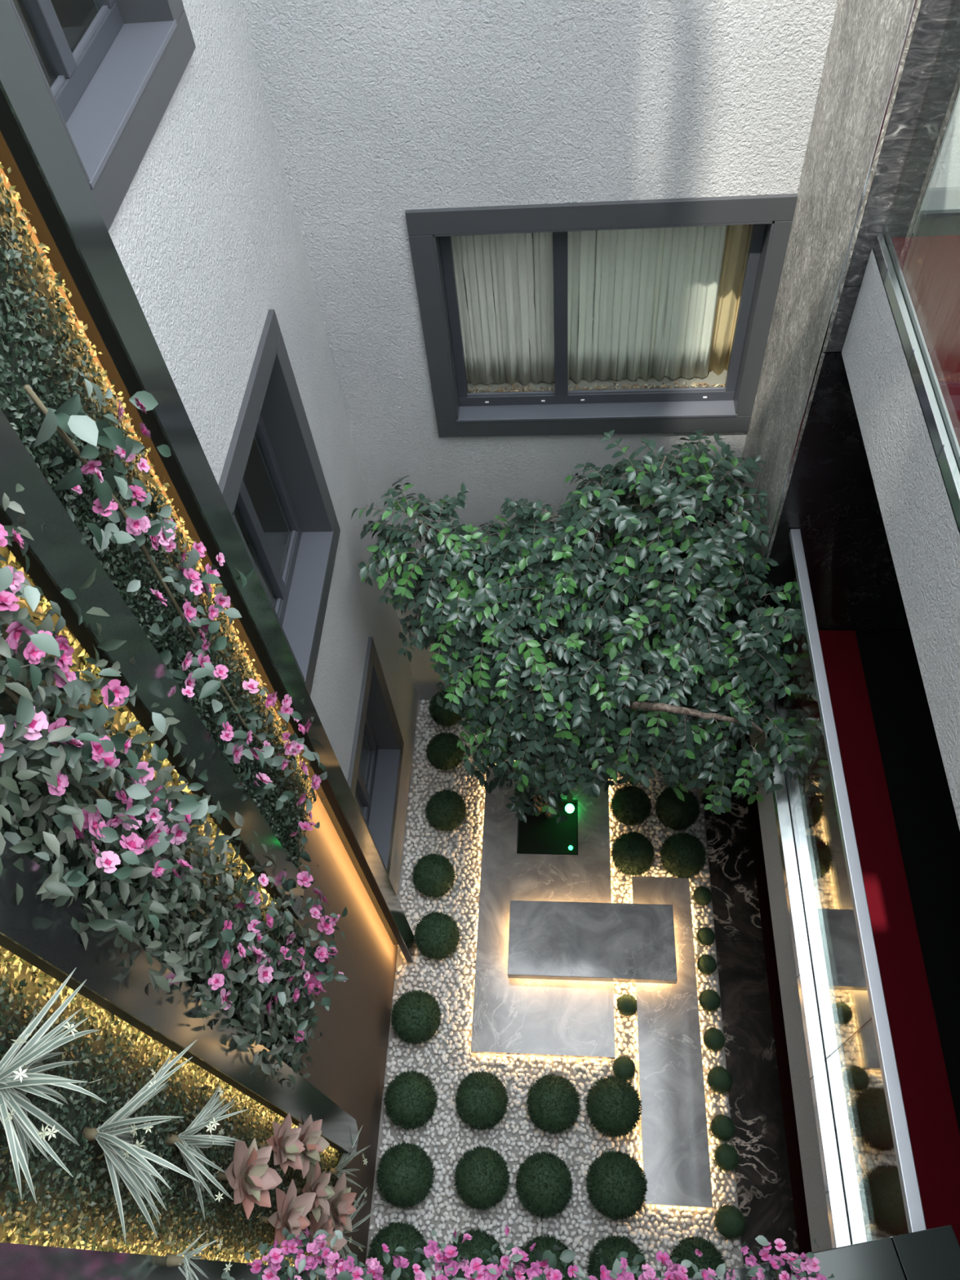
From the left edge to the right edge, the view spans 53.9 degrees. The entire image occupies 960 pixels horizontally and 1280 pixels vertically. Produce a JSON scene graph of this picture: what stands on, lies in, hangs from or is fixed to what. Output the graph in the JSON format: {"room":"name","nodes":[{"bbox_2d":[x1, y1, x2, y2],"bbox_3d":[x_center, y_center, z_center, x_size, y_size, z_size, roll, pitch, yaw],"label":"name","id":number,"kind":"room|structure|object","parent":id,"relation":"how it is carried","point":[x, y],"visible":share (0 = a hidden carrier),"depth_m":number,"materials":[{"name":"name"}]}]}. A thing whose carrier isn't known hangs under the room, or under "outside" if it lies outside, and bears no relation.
{"room":"courtyard garden","nodes":[
{"label":"courtyard garden","id":0,"kind":"room"},
{"bbox_2d":[12,0,368,808],"bbox_3d":[-2.158,-0.496,5.250,1.790,8.210,2.200,0,56,5],"label":"window glass","id":1,"kind":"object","parent":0,"point":[255,478],"depth_m":6.22,"materials":[{"name":"grey glass"}]},
{"bbox_2d":[93,0,418,897],"bbox_3d":[-1.293,-0.406,3.446,0.250,11.000,5.612,0,56,5],"label":"wall","id":2,"kind":"structure","parent":0,"point":[205,234],"depth_m":4.29,"materials":[{"name":"paint"}]},
{"bbox_2d":[8,0,195,231],"bbox_3d":[-1.329,-2.226,2.639,0.244,1.660,1.370,0,56,5],"label":"window","id":3,"kind":"structure","parent":2,"relation":"in","point":[110,95],"depth_m":3.20,"materials":[{"name":"grey metal"}]},
{"bbox_2d":[0,408,304,919],"bbox_3d":[-1.129,-0.151,2.523,0.160,5.000,0.180,0,56,5],"label":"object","id":4,"kind":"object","parent":2,"relation":"attached to","point":[60,557],"depth_m":2.71,"materials":[{"name":"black metal"}]},
{"bbox_2d":[0,161,313,895],"bbox_3d":[-1.131,-0.366,2.855,0.092,5.145,0.751,0,56,5],"label":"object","id":5,"kind":"object","parent":2,"relation":"attached to","point":[42,348],"visible":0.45,"depth_m":2.79,"materials":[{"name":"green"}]},
{"bbox_2d":[22,378,327,862],"bbox_3d":[-0.951,0.128,3.593,0.299,2.902,0.647,0,56,5],"label":"flowering plant","id":6,"kind":"object","parent":5,"relation":"attached to","point":[70,418],"visible":0.99,"depth_m":3.06,"materials":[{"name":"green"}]},
{"bbox_2d":[0,483,323,1088],"bbox_3d":[-1.050,0.443,2.640,0.333,5.749,0.858,0,56,5],"label":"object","id":7,"kind":"object","parent":2,"relation":"attached to","point":[28,808],"visible":0.59,"depth_m":2.83,"materials":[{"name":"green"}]},
{"bbox_2d":[0,520,224,932],"bbox_3d":[-1.011,0.292,2.382,0.370,1.489,0.677,0,56,5],"label":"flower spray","id":8,"kind":"object","parent":7,"relation":"attached to","point":[96,751],"visible":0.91,"depth_m":2.38,"materials":[{"name":"pink plant"}]},
{"bbox_2d":[181,873,329,1055],"bbox_3d":[-0.873,1.343,3.910,0.328,1.670,0.640,0,56,5],"label":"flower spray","id":9,"kind":"object","parent":7,"relation":"attached to","point":[228,934],"visible":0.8,"depth_m":3.60,"materials":[{"name":"pink plant"}]},
{"bbox_2d":[257,859,348,1008],"bbox_3d":[-0.821,1.428,4.472,0.346,0.844,0.635,0,56,5],"label":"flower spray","id":10,"kind":"object","parent":7,"relation":"attached to","point":[322,954],"visible":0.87,"depth_m":4.54,"materials":[{"name":"pink plant"}]},
{"bbox_2d":[0,1242,337,1279],"bbox_3d":[-1.121,1.816,2.628,0.160,7.400,0.195,0,56,5],"label":"wall fin","id":11,"kind":"structure","parent":2,"relation":"attached to","point":[17,1261],"depth_m":2.57,"materials":[{"name":"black metal"}]},
{"bbox_2d":[164,1231,232,1279],"bbox_3d":[-0.906,2.044,3.086,0.190,0.222,0.151,-26,57,-12],"label":"spider plant","id":12,"kind":"object","parent":11,"relation":"attached to","point":[173,1260],"visible":1,"depth_m":3.03,"materials":[{"name":"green plant"}]},
{"bbox_2d":[0,945,347,1268],"bbox_3d":[-1.102,1.725,3.221,0.087,6.306,0.698,0,56,5],"label":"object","id":13,"kind":"object","parent":2,"relation":"attached to","point":[77,1211],"visible":0.5,"depth_m":2.89,"materials":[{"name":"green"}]},
{"bbox_2d":[0,967,106,1203],"bbox_3d":[-1.040,1.078,2.310,0.342,0.509,0.450,-34,59,-17],"label":"spider plant","id":14,"kind":"object","parent":13,"relation":"attached to","point":[17,1077],"visible":1,"depth_m":2.21,"materials":[{"name":"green plant"}]},
{"bbox_2d":[81,1040,199,1242],"bbox_3d":[-0.961,1.487,2.820,0.452,0.417,0.416,-36,60,-18],"label":"spider plant","id":15,"kind":"object","parent":13,"relation":"attached to","point":[124,1159],"visible":0.99,"depth_m":2.70,"materials":[{"name":"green plant"}]},
{"bbox_2d":[164,1084,247,1219],"bbox_3d":[-0.947,1.816,3.355,0.337,0.464,0.357,31,64,24],"label":"spider plant","id":16,"kind":"object","parent":13,"relation":"attached to","point":[193,1157],"visible":0.99,"depth_m":3.29,"materials":[{"name":"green plant"}]},
{"bbox_2d":[215,1137,282,1219],"bbox_3d":[-0.907,2.122,3.717,0.239,0.321,0.237,-36,60,-18],"label":"succulent","id":17,"kind":"object","parent":13,"relation":"attached to","point":[250,1176],"visible":0.98,"depth_m":3.74,"materials":[{"name":"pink plant"}]},
{"bbox_2d":[257,1112,305,1173],"bbox_3d":[-0.882,2.271,4.204,0.208,0.197,0.212,-33,59,-17],"label":"succulent","id":18,"kind":"object","parent":13,"relation":"attached to","point":[286,1146],"visible":0.96,"depth_m":4.23,"materials":[{"name":"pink plant"}]},
{"bbox_2d":[258,1178,316,1248],"bbox_3d":[-0.853,2.608,4.279,0.238,0.253,0.248,33,64,24],"label":"succulent","id":19,"kind":"object","parent":13,"relation":"attached to","point":[292,1210],"visible":0.88,"depth_m":4.29,"materials":[{"name":"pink plant"}]},
{"bbox_2d":[293,1114,329,1178],"bbox_3d":[-0.838,2.428,4.564,0.222,0.217,0.227,36,65,26],"label":"succulent","id":20,"kind":"object","parent":13,"relation":"attached to","point":[310,1133],"visible":0.63,"depth_m":4.58,"materials":[{"name":"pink plant"}]},
{"bbox_2d":[296,1160,334,1222],"bbox_3d":[-0.827,2.769,4.740,0.230,0.244,0.201,35,65,25],"label":"succulent","id":21,"kind":"object","parent":13,"relation":"attached to","point":[317,1182],"visible":0.82,"depth_m":4.76,"materials":[{"name":"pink plant"}]},
{"bbox_2d":[307,1212,346,1278],"bbox_3d":[-0.809,3.066,4.791,0.226,0.292,0.263,-40,61,-20],"label":"succulent","id":22,"kind":"object","parent":13,"relation":"attached to","point":[323,1223],"visible":0.28,"depth_m":4.84,"materials":[{"name":"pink plant"}]},
{"bbox_2d":[327,1171,356,1233],"bbox_3d":[-0.769,3.095,5.143,0.253,0.229,0.238,-37,60,-19],"label":"succulent","id":23,"kind":"object","parent":13,"relation":"attached to","point":[340,1205],"visible":0.8,"depth_m":5.17,"materials":[{"name":"pink plant"}]},
{"bbox_2d":[329,1125,370,1207],"bbox_3d":[-0.754,3.115,5.601,0.260,0.382,0.434,0,56,5],"label":"spider plant","id":24,"kind":"object","parent":13,"relation":"attached to","point":[337,1171],"visible":0.62,"depth_m":5.54,"materials":[{"name":"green plant"}]},
{"bbox_2d":[333,1186,379,1271],"bbox_3d":[-0.701,3.529,5.577,0.322,0.429,0.407,35,65,25],"label":"spider plant","id":25,"kind":"object","parent":13,"relation":"attached to","point":[353,1215],"visible":0.45,"depth_m":5.55,"materials":[{"name":"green plant"}]},
{"bbox_2d":[0,836,358,1156],"bbox_3d":[-1.095,1.075,2.905,0.160,7.020,0.182,0,56,5],"label":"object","id":26,"kind":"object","parent":2,"relation":"attached to","point":[42,934],"depth_m":2.83,"materials":[{"name":"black metal"}]},
{"bbox_2d":[0,167,397,1276],"bbox_3d":[-1.119,1.263,3.740,0.044,8.600,2.650,0,56,5],"label":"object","id":27,"kind":"structure","parent":2,"relation":"attached to","point":[349,1056],"depth_m":6.28,"materials":[{"name":"brown metal"}]},
{"bbox_2d":[0,0,415,962],"bbox_3d":[-0.951,0.199,4.422,0.160,8.540,0.180,0,56,5],"label":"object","id":28,"kind":"structure","parent":2,"relation":"attached to","point":[52,186],"depth_m":2.90,"materials":[{"name":"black metal"}]},
{"bbox_2d":[217,309,340,696],"bbox_3d":[-1.111,-0.608,4.987,0.244,1.660,1.370,0,56,5],"label":"window","id":29,"kind":"structure","parent":2,"relation":"in","point":[272,411],"depth_m":5.31,"materials":[{"name":"grey metal"}]},
{"bbox_2d":[346,636,404,877],"bbox_3d":[-0.892,1.010,7.335,0.244,1.660,1.370,0,56,5],"label":"window","id":30,"kind":"structure","parent":2,"relation":"in","point":[376,719],"depth_m":7.79,"materials":[{"name":"grey metal"}]},
{"bbox_2d":[241,0,837,700],"bbox_3d":[1.412,-2.217,5.295,4.785,9.600,0.250,0,56,5],"label":"wall","id":31,"kind":"structure","parent":0,"point":[380,110],"depth_m":4.72,"materials":[{"name":"paint"}]},
{"bbox_2d":[450,231,555,385],"bbox_3d":[0.130,-2.147,5.727,0.756,1.493,0.057,0,56,5],"label":"curtain","id":32,"kind":"object","parent":31,"relation":"hanging from","point":[504,282],"visible":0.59,"depth_m":5.84,"materials":[{"name":"white fabric"}]},
{"bbox_2d":[466,368,727,392],"bbox_3d":[0.772,-1.795,6.376,1.860,0.045,0.398,0,56,5],"label":"shelf","id":33,"kind":"object","parent":31,"relation":"attached to","point":[712,378],"visible":0.07,"depth_m":6.28,"materials":[{"name":"grey"}]},
{"bbox_2d":[467,381,724,392],"bbox_3d":[0.756,-1.667,6.245,1.799,0.101,0.115,0,56,5],"label":"chips","id":34,"kind":"object","parent":33,"relation":"on","point":[694,384],"visible":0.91,"depth_m":6.24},
{"bbox_2d":[404,193,797,437],"bbox_3d":[0.710,-1.929,5.710,2.100,1.630,0.234,0,56,5],"label":"window","id":35,"kind":"structure","parent":31,"relation":"in","point":[459,412],"depth_m":5.68,"materials":[{"name":"grey metal"}]},
{"bbox_2d":[568,225,727,383],"bbox_3d":[0.972,-2.155,5.652,0.949,1.490,0.067,0,56,5],"label":"curtain","id":36,"kind":"object","parent":31,"relation":"hanging from","point":[642,303],"visible":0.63,"depth_m":5.77,"materials":[{"name":"white fabric"}]},
{"bbox_2d":[708,224,752,375],"bbox_3d":[1.492,-2.205,5.646,0.276,1.502,0.082,0,56,5],"label":"curtain","id":37,"kind":"object","parent":31,"relation":"hanging from","point":[738,237],"visible":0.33,"depth_m":5.77,"materials":[{"name":"beige fabric"}]},
{"bbox_2d":[364,699,742,1279],"bbox_3d":[1.506,2.780,7.786,5.050,0.240,5.650,0,56,5],"label":"floor","id":38,"kind":"structure","parent":0,"point":[447,1057],"depth_m":7.35,"materials":[{"name":"grey gravel"}]},
{"bbox_2d":[365,1220,427,1279],"bbox_3d":[-0.575,4.311,6.598,0.446,0.428,0.442,7,57,10],"label":"moss ball","id":39,"kind":"object","parent":38,"relation":"on","point":[397,1234],"visible":0.66,"depth_m":6.52,"materials":[{"name":"green plant"}]},
{"bbox_2d":[374,1141,435,1209],"bbox_3d":[-0.545,3.900,6.879,0.451,0.430,0.440,26,62,21],"label":"moss ball","id":40,"kind":"object","parent":38,"relation":"on","point":[405,1173],"visible":1,"depth_m":6.76,"materials":[{"name":"green plant"}]},
{"bbox_2d":[382,1069,438,1130],"bbox_3d":[-0.526,3.491,7.168,0.424,0.410,0.425,-15,56,-5],"label":"moss ball","id":41,"kind":"object","parent":38,"relation":"on","point":[411,1100],"visible":1,"depth_m":7.05,"materials":[{"name":"green plant"}]},
{"bbox_2d":[389,989,441,1044],"bbox_3d":[-0.506,2.997,7.505,0.424,0.407,0.424,22,60,19],"label":"moss ball","id":42,"kind":"object","parent":38,"relation":"on","point":[415,1018],"visible":1,"depth_m":7.39,"materials":[{"name":"green plant"}]},
{"bbox_2d":[411,852,455,898],"bbox_3d":[-0.401,2.038,8.174,0.389,0.375,0.398,38,66,26],"label":"moss ball","id":43,"kind":"object","parent":38,"relation":"on","point":[433,876],"visible":1,"depth_m":8.06,"materials":[{"name":"green plant"}]},
{"bbox_2d":[413,911,460,959],"bbox_3d":[-0.360,2.463,7.868,0.407,0.388,0.402,7,57,10],"label":"moss ball","id":44,"kind":"object","parent":38,"relation":"on","point":[437,935],"visible":1,"depth_m":7.76,"materials":[{"name":"green plant"}]},
{"bbox_2d":[425,731,465,770],"bbox_3d":[-0.325,1.043,8.855,0.386,0.374,0.385,-12,55,-3],"label":"moss ball","id":45,"kind":"object","parent":38,"relation":"on","point":[442,752],"visible":0.95,"depth_m":8.74,"materials":[{"name":"green plant"}]},
{"bbox_2d":[424,789,466,831],"bbox_3d":[-0.306,1.537,8.509,0.397,0.378,0.393,26,62,21],"label":"moss ball","id":46,"kind":"object","parent":38,"relation":"on","point":[446,810],"visible":1,"depth_m":8.40,"materials":[{"name":"green plant"}]},
{"bbox_2d":[428,691,465,726],"bbox_3d":[-0.320,0.661,9.125,0.373,0.358,0.369,29,63,23],"label":"moss ball","id":47,"kind":"object","parent":38,"relation":"on","point":[442,716],"visible":0.62,"depth_m":9.02,"materials":[{"name":"green plant"}]},
{"bbox_2d":[450,1227,503,1279],"bbox_3d":[-0.034,4.328,6.546,0.426,0.407,0.434,23,61,19],"label":"moss ball","id":48,"kind":"object","parent":38,"relation":"on","point":[479,1242],"visible":0.49,"depth_m":6.49,"materials":[{"name":"green plant"}]},
{"bbox_2d":[453,1145,510,1210],"bbox_3d":[0.014,3.899,6.841,0.426,0.408,0.423,-23,57,-11],"label":"moss ball","id":49,"kind":"object","parent":38,"relation":"on","point":[482,1180],"visible":1,"depth_m":6.73,"materials":[{"name":"green plant"}]},
{"bbox_2d":[454,1069,509,1131],"bbox_3d":[0.014,3.477,7.127,0.422,0.414,0.427,14,58,14],"label":"moss ball","id":50,"kind":"object","parent":38,"relation":"on","point":[482,1099],"visible":1,"depth_m":7.01,"materials":[{"name":"green plant"}]},
{"bbox_2d":[471,766,615,1058],"bbox_3d":[0.557,2.235,8.073,1.119,0.130,2.470,0,56,5],"label":"marble slab","id":51,"kind":"object","parent":38,"relation":"on","point":[560,1018],"visible":0.68,"depth_m":7.83,"materials":[{"name":"black stone"}]},
{"bbox_2d":[507,900,677,983],"bbox_3d":[0.906,2.466,7.699,1.335,0.170,0.605,0,56,5],"label":"bench","id":52,"kind":"object","parent":51,"relation":"on","point":[587,941],"visible":1,"depth_m":7.61,"materials":[{"name":"black stone"}]},
{"bbox_2d":[515,1150,573,1219],"bbox_3d":[0.460,3.913,6.781,0.435,0.418,0.436,-8,55,0],"label":"moss ball","id":53,"kind":"object","parent":38,"relation":"on","point":[544,1182],"visible":1,"depth_m":6.67,"materials":[{"name":"green plant"}]},
{"bbox_2d":[516,798,577,854],"bbox_3d":[0.608,1.692,8.446,0.535,0.125,0.530,0,56,5],"label":"planter","id":54,"kind":"object","parent":38,"relation":"on","point":[540,834],"visible":0.56,"depth_m":8.45,"materials":[{"name":"black"}]},
{"bbox_2d":[564,804,575,813],"bbox_3d":[0.804,1.510,8.453,0.097,0.089,0.097,0,56,5],"label":"spotlight","id":55,"kind":"object","parent":54,"relation":"in","point":[569,808],"visible":1,"depth_m":8.43,"materials":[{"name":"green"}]},
{"bbox_2d":[568,845,573,850],"bbox_3d":[0.800,1.838,8.331,0.046,0.059,0.046,0,56,5],"label":"spotlight","id":56,"kind":"object","parent":54,"relation":"in","point":[570,847],"visible":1,"depth_m":8.31,"materials":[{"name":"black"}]},
{"bbox_2d":[351,429,804,823],"bbox_3d":[0.651,0.515,6.779,2.620,4.134,2.312,-7,55,0],"label":"tree","id":57,"kind":"object","parent":54,"relation":"in","point":[567,713],"visible":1,"depth_m":5.77,"materials":[{"name":"green plant"}]},
{"bbox_2d":[521,1233,575,1279],"bbox_3d":[0.454,4.335,6.495,0.433,0.408,0.424,25,61,21],"label":"moss ball","id":58,"kind":"object","parent":38,"relation":"on","point":[545,1242],"visible":0.41,"depth_m":6.46,"materials":[{"name":"green plant"}]},
{"bbox_2d":[525,1072,581,1135],"bbox_3d":[0.551,3.476,7.079,0.425,0.410,0.424,22,60,19],"label":"moss ball","id":59,"kind":"object","parent":38,"relation":"on","point":[553,1106],"visible":1,"depth_m":6.96,"materials":[{"name":"green plant"}]},
{"bbox_2d":[585,1075,642,1138],"bbox_3d":[0.998,3.476,7.034,0.438,0.420,0.436,5,56,9],"label":"moss ball","id":60,"kind":"object","parent":38,"relation":"on","point":[613,1107],"visible":1,"depth_m":6.92,"materials":[{"name":"green plant"}]},
{"bbox_2d":[584,1148,648,1222],"bbox_3d":[0.975,3.891,6.739,0.462,0.438,0.460,-41,60,-20],"label":"moss ball","id":61,"kind":"object","parent":38,"relation":"on","point":[616,1188],"visible":1,"depth_m":6.62,"materials":[{"name":"green plant"}]},
{"bbox_2d":[586,1233,647,1279],"bbox_3d":[0.945,4.318,6.459,0.434,0.418,0.432,-37,60,-19],"label":"moss ball","id":62,"kind":"object","parent":38,"relation":"on","point":[611,1247],"visible":0.62,"depth_m":6.43,"materials":[{"name":"green plant"}]},
{"bbox_2d":[612,1055,636,1080],"bbox_3d":[1.110,3.297,7.256,0.193,0.187,0.196,-30,58,-15],"label":"moss ball","id":63,"kind":"object","parent":38,"relation":"on","point":[623,1066],"visible":0.91,"depth_m":7.21,"materials":[{"name":"green plant"}]},
{"bbox_2d":[616,993,636,1017],"bbox_3d":[1.176,2.912,7.523,0.184,0.177,0.182,7,56,10],"label":"moss ball","id":64,"kind":"object","parent":38,"relation":"on","point":[626,1004],"visible":1,"depth_m":7.47,"materials":[{"name":"green plant"}]},
{"bbox_2d":[609,785,651,826],"bbox_3d":[1.345,1.476,8.406,0.379,0.360,0.379,-12,55,-3],"label":"moss ball","id":65,"kind":"object","parent":38,"relation":"on","point":[629,805],"visible":1,"depth_m":8.30,"materials":[{"name":"green plant"}]},
{"bbox_2d":[610,831,656,876],"bbox_3d":[1.321,1.844,8.149,0.390,0.383,0.395,-32,59,-16],"label":"moss ball","id":66,"kind":"object","parent":38,"relation":"on","point":[632,852],"visible":1,"depth_m":8.04,"materials":[{"name":"green plant"}]},
{"bbox_2d":[653,751,671,774],"bbox_3d":[1.776,1.080,8.635,0.383,0.372,0.382,-24,57,-11],"label":"moss ball","id":67,"kind":"object","parent":38,"relation":"on","point":[655,756],"visible":0.02,"depth_m":8.60,"materials":[{"name":"green plant"}]},
{"bbox_2d":[631,876,712,1208],"bbox_3d":[1.479,3.054,7.423,0.479,0.130,2.413,0,56,5],"label":"marble slab","id":68,"kind":"object","parent":38,"relation":"on","point":[676,1164],"visible":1,"depth_m":7.18,"materials":[{"name":"black stone"}]},
{"bbox_2d":[654,786,701,831],"bbox_3d":[1.744,1.486,8.345,0.404,0.393,0.413,-22,56,-10],"label":"moss ball","id":69,"kind":"object","parent":38,"relation":"on","point":[674,813],"visible":0.96,"depth_m":8.23,"materials":[{"name":"green plant"}]},
{"bbox_2d":[658,831,706,879],"bbox_3d":[1.743,1.845,8.094,0.410,0.400,0.415,-3,55,3],"label":"moss ball","id":70,"kind":"object","parent":38,"relation":"on","point":[683,855],"visible":1,"depth_m":7.98,"materials":[{"name":"green plant"}]},
{"bbox_2d":[668,1235,727,1277],"bbox_3d":[1.484,4.295,6.430,0.415,0.405,0.413,-12,55,-3],"label":"moss ball","id":71,"kind":"object","parent":38,"relation":"on","point":[711,1258],"visible":0.67,"depth_m":6.38,"materials":[{"name":"green plant"}]},
{"bbox_2d":[692,885,713,906],"bbox_3d":[1.882,2.164,7.975,0.169,0.166,0.174,-17,56,-7],"label":"moss ball","id":72,"kind":"object","parent":38,"relation":"on","point":[702,895],"visible":1,"depth_m":7.93,"materials":[{"name":"green plant"}]},
{"bbox_2d":[695,926,715,946],"bbox_3d":[1.863,2.448,7.788,0.163,0.157,0.158,8,57,11],"label":"moss ball","id":73,"kind":"object","parent":38,"relation":"on","point":[705,935],"visible":1,"depth_m":7.74,"materials":[{"name":"green plant"}]},
{"bbox_2d":[695,953,717,975],"bbox_3d":[1.841,2.634,7.655,0.173,0.165,0.171,-41,61,-21],"label":"moss ball","id":74,"kind":"object","parent":38,"relation":"on","point":[706,964],"visible":1,"depth_m":7.61,"materials":[{"name":"green plant"}]},
{"bbox_2d":[698,988,721,1013],"bbox_3d":[1.825,2.863,7.494,0.180,0.176,0.184,6,56,10],"label":"moss ball","id":75,"kind":"object","parent":38,"relation":"on","point":[709,1000],"visible":1,"depth_m":7.45,"materials":[{"name":"green plant"}]},
{"bbox_2d":[702,1026,725,1051],"bbox_3d":[1.819,3.102,7.331,0.182,0.176,0.183,-12,55,-3],"label":"moss ball","id":76,"kind":"object","parent":38,"relation":"on","point":[714,1039],"visible":1,"depth_m":7.28,"materials":[{"name":"green plant"}]},
{"bbox_2d":[706,1065,733,1094],"bbox_3d":[1.819,3.336,7.159,0.204,0.197,0.205,7,57,10],"label":"moss ball","id":77,"kind":"object","parent":38,"relation":"on","point":[719,1079],"visible":1,"depth_m":7.10,"materials":[{"name":"green plant"}]},
{"bbox_2d":[710,1113,735,1142],"bbox_3d":[1.795,3.607,6.981,0.192,0.188,0.196,19,59,17],"label":"moss ball","id":78,"kind":"object","parent":38,"relation":"on","point":[722,1127],"visible":1,"depth_m":6.93,"materials":[{"name":"green plant"}]},
{"bbox_2d":[712,1142,739,1172],"bbox_3d":[1.795,3.767,6.869,0.193,0.187,0.196,-10,55,-1],"label":"moss ball","id":79,"kind":"object","parent":38,"relation":"on","point":[726,1157],"visible":1,"depth_m":6.82,"materials":[{"name":"green plant"}]},
{"bbox_2d":[713,1203,746,1239],"bbox_3d":[1.757,4.088,6.636,0.227,0.218,0.227,7,56,10],"label":"moss ball","id":80,"kind":"object","parent":38,"relation":"on","point":[730,1222],"visible":1,"depth_m":6.58,"materials":[{"name":"green plant"}]},
{"bbox_2d":[715,941,783,1117],"bbox_3d":[2.108,3.034,7.436,0.385,0.035,1.297,0,56,5],"label":"marble tile","id":81,"kind":"structure","parent":38,"relation":"on","point":[750,1053],"depth_m":7.40,"materials":[{"name":"black stone"}]},
{"bbox_2d":[729,1115,799,1266],"bbox_3d":[2.033,4.177,6.655,0.385,0.035,1.470,0,56,5],"label":"marble tile","id":82,"kind":"structure","parent":38,"relation":"on","point":[762,1175],"depth_m":6.81,"materials":[{"name":"black stone"}]},
{"bbox_2d":[747,803,812,1255],"bbox_3d":[3.086,3.122,7.287,1.590,0.030,3.995,0,56,5],"label":"trim","id":83,"kind":"object","parent":38,"relation":"on","point":[783,1064],"visible":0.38,"depth_m":7.33,"materials":[{"name":"black stone"}]},
{"bbox_2d":[748,696,852,1252],"bbox_3d":[2.731,1.775,5.332,1.955,0.560,4.015,0,56,5],"label":"floor slab","id":84,"kind":"structure","parent":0,"point":[811,1161],"depth_m":5.21,"materials":[{"name":"paint"}]},
{"bbox_2d":[762,528,926,1248],"bbox_3d":[1.726,1.307,4.761,0.108,1.070,3.995,0,56,5],"label":"window frame","id":85,"kind":"structure","parent":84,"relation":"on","point":[833,1182],"depth_m":4.61,"materials":[{"name":"silver metal"}]},
{"bbox_2d":[777,630,959,1246],"bbox_3d":[2.091,1.595,5.144,0.555,0.050,3.990,0,56,5],"label":"window","id":86,"kind":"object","parent":84,"relation":"on","point":[878,1211],"visible":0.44,"depth_m":5.03,"materials":[{"name":"clear glass"}]},
{"bbox_2d":[697,0,959,803],"bbox_3d":[1.929,-1.673,4.872,0.576,9.600,1.068,0,56,5],"label":"pillar","id":87,"kind":"structure","parent":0,"point":[890,84],"depth_m":4.05,"materials":[{"name":"black stone"}]},
{"bbox_2d":[701,87,959,803],"bbox_3d":[2.708,-1.075,4.753,2.100,9.000,0.020,0,56,5],"label":"wall","id":88,"kind":"structure","parent":0,"point":[831,497],"depth_m":5.36,"materials":[{"name":"black stone"}]},
{"bbox_2d":[703,802,763,942],"bbox_3d":[2.177,1.984,8.153,0.385,0.035,1.242,0,56,5],"label":"trim","id":89,"kind":"structure","parent":88,"relation":"attached to","point":[731,868],"depth_m":8.10,"materials":[{"name":"black stone"}]},
{"bbox_2d":[913,208,959,236],"bbox_3d":[2.681,-1.707,3.790,1.775,0.100,0.025,0,56,5],"label":"baseboard","id":90,"kind":"structure","parent":88,"relation":"attached to","point":[933,222],"depth_m":3.85,"materials":[{"name":"grey stone"}]},
{"bbox_2d":[841,247,959,830],"bbox_3d":[2.526,0.154,2.978,1.928,0.550,4.015,0,56,5],"label":"wall","id":91,"kind":"structure","parent":0,"point":[922,528],"depth_m":3.49,"materials":[{"name":"paint"}]},
{"bbox_2d":[872,232,959,533],"bbox_3d":[1.536,-0.308,2.415,0.063,1.070,3.995,0,56,5],"label":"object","id":92,"kind":"object","parent":91,"relation":"on","point":[945,443],"visible":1,"depth_m":3.46,"materials":[{"name":"silver metal"}]},
{"bbox_2d":[891,235,959,446],"bbox_3d":[2.526,-0.016,2.730,1.860,0.050,3.975,0,56,5],"label":"glass panel","id":93,"kind":"object","parent":91,"relation":"on","point":[930,265],"visible":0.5,"depth_m":3.68,"materials":[{"name":"clear glass"}]},
{"bbox_2d":[854,630,959,1134],"bbox_3d":[3.019,1.597,5.057,1.309,0.049,3.990,0,56,5],"label":"floor","id":94,"kind":"structure","parent":0,"point":[926,825],"depth_m":5.48,"materials":[{"name":"black"}]},
{"bbox_3d":[1.339,3.820,4.603,4.785,3.915,0.330,0,56,5],"label":"wall","id":95,"kind":"structure","parent":0,"visible":0},
{"bbox_2d":[688,1224,959,1279],"bbox_3d":[0.317,2.357,3.145,2.610,0.280,0.250,-10,55,-2],"label":"ledge","id":96,"kind":"object","parent":95,"relation":"on","point":[931,1254],"visible":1,"depth_m":3.10,"materials":[{"name":"black metal"}]},
{"bbox_2d":[221,1226,409,1279],"bbox_3d":[-0.559,2.173,3.107,0.628,0.260,0.401,0,56,5],"label":"flowers","id":97,"kind":"object","parent":96,"relation":"on","point":[276,1261],"visible":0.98,"depth_m":3.13,"materials":[{"name":"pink plant"}]},
{"bbox_2d":[375,1225,584,1279],"bbox_3d":[0.003,2.113,3.098,0.693,0.258,0.313,-5,55,2],"label":"flowers","id":98,"kind":"object","parent":96,"relation":"on","point":[451,1268],"visible":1,"depth_m":3.10,"materials":[{"name":"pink plant"}]},
{"bbox_2d":[582,1248,736,1279],"bbox_3d":[0.576,2.128,3.034,0.507,0.267,0.306,0,56,5],"label":"bush","id":99,"kind":"object","parent":96,"relation":"on","point":[620,1270],"visible":1,"depth_m":3.06,"materials":[{"name":"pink plant"}]},
{"bbox_2d":[735,1235,834,1279],"bbox_3d":[1.003,2.066,3.026,0.360,0.247,0.253,0,56,5],"label":"bush","id":100,"kind":"object","parent":96,"relation":"on","point":[810,1265],"visible":1,"depth_m":3.01,"materials":[{"name":"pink plant"}]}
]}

